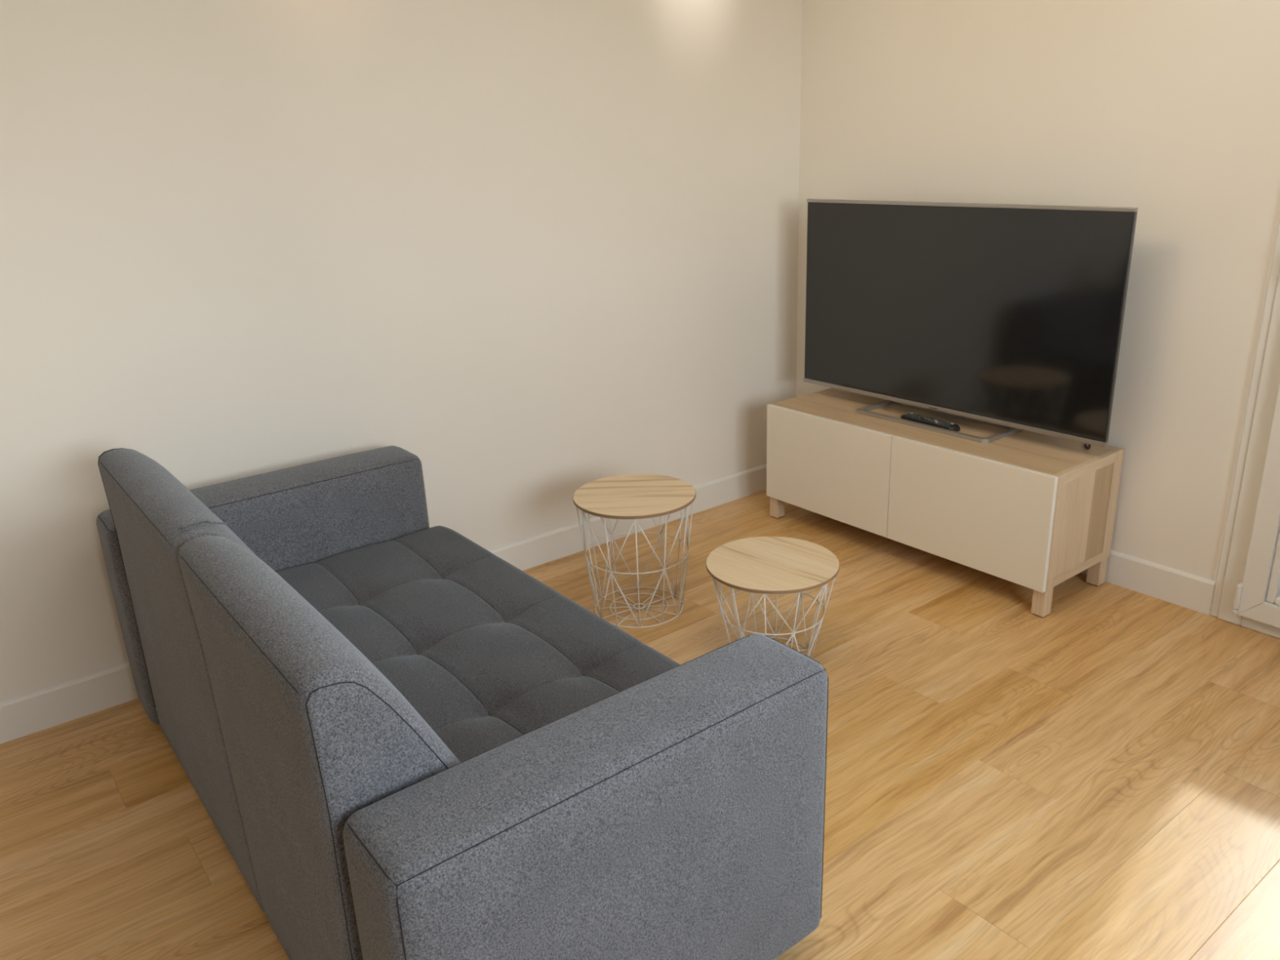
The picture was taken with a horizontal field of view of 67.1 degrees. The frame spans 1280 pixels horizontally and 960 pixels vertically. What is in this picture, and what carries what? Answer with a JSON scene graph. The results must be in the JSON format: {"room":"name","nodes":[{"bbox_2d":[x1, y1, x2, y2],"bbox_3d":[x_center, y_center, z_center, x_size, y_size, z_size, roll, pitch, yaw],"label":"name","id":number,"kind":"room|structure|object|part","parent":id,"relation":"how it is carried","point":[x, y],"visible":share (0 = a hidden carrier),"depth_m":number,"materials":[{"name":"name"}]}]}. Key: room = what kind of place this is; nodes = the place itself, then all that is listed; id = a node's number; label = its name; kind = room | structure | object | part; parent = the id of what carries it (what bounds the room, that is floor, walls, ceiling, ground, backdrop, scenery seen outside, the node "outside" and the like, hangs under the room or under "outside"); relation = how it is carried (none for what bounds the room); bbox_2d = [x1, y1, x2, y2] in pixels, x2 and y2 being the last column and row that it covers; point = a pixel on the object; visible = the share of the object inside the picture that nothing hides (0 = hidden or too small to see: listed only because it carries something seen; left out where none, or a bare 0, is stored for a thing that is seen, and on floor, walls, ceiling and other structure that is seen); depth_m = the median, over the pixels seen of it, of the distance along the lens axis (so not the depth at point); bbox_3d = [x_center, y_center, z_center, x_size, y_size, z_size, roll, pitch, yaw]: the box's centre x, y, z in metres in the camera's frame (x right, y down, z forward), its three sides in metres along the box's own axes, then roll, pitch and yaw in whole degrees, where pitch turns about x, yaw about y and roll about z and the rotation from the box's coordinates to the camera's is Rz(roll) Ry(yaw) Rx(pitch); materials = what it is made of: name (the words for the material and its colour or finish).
{"room":"living room","nodes":[
{"label":"living room","id":0,"kind":"room"},
{"bbox_2d":[0,0,802,702],"bbox_3d":[-1.367,-0.616,2.549,5.620,2.504,0.120,-16,24,-35],"label":"wall","id":1,"kind":"structure","parent":0,"point":[534,252],"depth_m":2.90,"materials":[{"name":"paint"}]},
{"bbox_2d":[0,464,766,743],"bbox_3d":[-1.352,0.545,2.842,5.200,0.112,0.013,-16,24,-35],"label":"baseboard","id":2,"kind":"structure","parent":1,"relation":"attached to","point":[31,713],"depth_m":3.42,"materials":[{"name":"white paint"}]},
{"bbox_2d":[0,489,1279,959],"bbox_3d":[0.069,1.125,1.270,5.620,0.050,4.640,-16,24,-35],"label":"floor","id":3,"kind":"structure","parent":0,"point":[1096,776],"depth_m":2.31,"materials":[{"name":"brown wood"}]},
{"bbox_2d":[96,445,828,959],"bbox_3d":[-0.518,0.378,2.169,0.911,0.810,1.820,-16,24,-35],"label":"sofa","id":4,"kind":"object","parent":3,"relation":"on","point":[403,741],"visible":1,"depth_m":1.59,"materials":[{"name":"grey fabric"}]},
{"bbox_3d":[-0.902,0.366,2.211,0.331,0.786,0.862,-16,24,-35],"label":"backrest","id":5,"kind":"part","parent":4,"relation":"part of","materials":[{"name":"grey fabric"}]},
{"bbox_3d":[-1.026,0.272,2.787,0.862,0.588,0.204,-16,24,-35],"label":"armrest","id":6,"kind":"part","parent":4,"relation":"part of","materials":[{"name":"grey fabric"}]},
{"bbox_3d":[-0.505,0.520,1.725,0.331,0.786,0.658,-16,24,-35],"label":"backrest","id":7,"kind":"part","parent":4,"relation":"part of","materials":[{"name":"grey fabric"}]},
{"bbox_2d":[275,525,679,762],"bbox_3d":[-0.410,0.437,2.273,0.626,0.172,1.411,-16,24,-35],"label":"seat cushion","id":8,"kind":"object","parent":4,"relation":"on","point":[489,655],"depth_m":2.24,"materials":[{"name":"grey fabric"}]},
{"bbox_3d":[-0.033,0.654,1.585,0.821,0.588,0.202,-16,24,-35],"label":"armrest","id":9,"kind":"part","parent":4,"relation":"part of","materials":[{"name":"grey fabric"}]},
{"bbox_2d":[573,473,696,627],"bbox_3d":[-0.011,0.233,3.141,0.392,0.402,0.392,-16,24,-35],"label":"side table","id":10,"kind":"object","parent":3,"relation":"on","point":[635,496],"visible":0.98,"depth_m":3.07,"materials":[{"name":"brown wood"}]},
{"bbox_2d":[706,536,839,657],"bbox_3d":[0.385,0.380,2.819,0.380,0.308,0.380,-16,24,-35],"label":"side table","id":11,"kind":"object","parent":3,"relation":"on","point":[764,566],"visible":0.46,"depth_m":2.75,"materials":[{"name":"brown wood"}]},
{"bbox_2d":[766,387,1124,617],"bbox_3d":[1.031,0.026,3.504,0.405,0.473,1.200,-16,24,-35],"label":"tv cabinet","id":12,"kind":"object","parent":3,"relation":"on","point":[1035,511],"visible":0.99,"depth_m":3.20,"materials":[{"name":"light oak wood"},{"name":"beige lacquered panels"}]},
{"bbox_3d":[0.556,0.101,3.909,0.043,0.092,0.043,-16,24,-35],"label":"leg","id":13,"kind":"part","parent":12,"relation":"part of","materials":[{"name":"brown wood"}]},
{"bbox_3d":[0.692,-0.046,3.604,0.016,0.377,0.599,-16,24,-35],"label":"cabinet door","id":14,"kind":"part","parent":12,"relation":"part of","materials":[{"name":"beige"}]},
{"bbox_2d":[900,412,959,431],"bbox_3d":[1.026,-0.207,3.420,0.050,0.023,0.236,-14,23,-31],"label":"remote control","id":15,"kind":"object","parent":12,"relation":"on","point":[911,416],"visible":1,"depth_m":3.40,"materials":[{"name":"black plastic"}]},
{"bbox_3d":[1.024,-0.192,3.441,0.386,0.018,1.182,-16,24,-35],"label":"panel","id":16,"kind":"part","parent":12,"relation":"part of","materials":[{"name":"brown wood"}]},
{"bbox_2d":[803,198,1137,449],"bbox_3d":[1.064,-0.570,3.340,0.257,0.757,1.245,-16,24,-35],"label":"television","id":17,"kind":"object","parent":12,"relation":"on","point":[1011,317],"visible":1,"depth_m":3.21,"materials":[{"name":"black"}]},
{"bbox_3d":[1.047,-0.257,3.425,0.018,0.016,1.245,-16,24,-35],"label":"trim","id":18,"kind":"part","parent":17,"relation":"part of","materials":[{"name":"silver metal"}]},
{"bbox_3d":[1.020,-0.912,3.196,0.018,0.012,1.245,-16,24,-35],"label":"trim","id":19,"kind":"part","parent":17,"relation":"part of","materials":[{"name":"silver metal"}]},
{"bbox_3d":[1.061,0.098,3.152,0.016,0.377,0.599,-16,24,-35],"label":"cabinet door","id":20,"kind":"part","parent":12,"relation":"part of","materials":[{"name":"beige"}]},
{"bbox_3d":[1.266,0.378,3.039,0.043,0.092,0.043,-16,24,-35],"label":"leg","id":21,"kind":"part","parent":12,"relation":"part of","materials":[{"name":"brown wood"}]},
{"bbox_3d":[1.400,0.285,3.102,0.298,0.031,0.018,-16,24,-35],"label":"rail","id":22,"kind":"part","parent":12,"relation":"part of","materials":[{"name":"brown wood"}]},
{"bbox_3d":[1.387,-0.040,2.988,0.298,0.034,0.018,-16,24,-35],"label":"rail","id":23,"kind":"part","parent":12,"relation":"part of","materials":[{"name":"brown wood"}]},
{"bbox_3d":[1.529,0.301,3.229,0.043,0.092,0.043,-16,24,-35],"label":"leg","id":24,"kind":"part","parent":12,"relation":"part of","materials":[{"name":"brown wood"}]},
{"bbox_2d":[795,0,1279,581],"bbox_3d":[2.155,-0.676,2.321,0.300,2.504,4.520,-16,24,-35],"label":"wall","id":25,"kind":"structure","parent":0,"point":[1169,110],"depth_m":2.98,"materials":[{"name":"paint"}]},
{"bbox_2d":[1080,549,1215,615],"bbox_3d":[1.237,0.157,3.654,0.013,0.112,1.759,-16,24,-35],"label":"baseboard","id":26,"kind":"structure","parent":25,"relation":"attached to","point":[1185,589],"depth_m":3.11,"materials":[{"name":"white paint"}]},
{"bbox_2d":[1209,217,1279,638],"bbox_3d":[2.073,-0.532,2.199,0.155,2.310,1.128,-16,24,-35],"label":"door","id":27,"kind":"structure","parent":25,"relation":"in","point":[1246,593],"depth_m":2.81,"materials":[{"name":"white plastic"}]},
{"bbox_3d":[2.119,0.482,2.559,0.074,0.062,0.958,-16,24,-35],"label":"sash rail","id":28,"kind":"part","parent":27,"relation":"part of","materials":[{"name":"white plastic"}]},
{"bbox_3d":[2.151,0.527,2.586,0.080,0.052,0.968,-16,24,-35],"label":"frame sill","id":29,"kind":"part","parent":27,"relation":"part of","materials":[{"name":"white plastic"}]}
]}

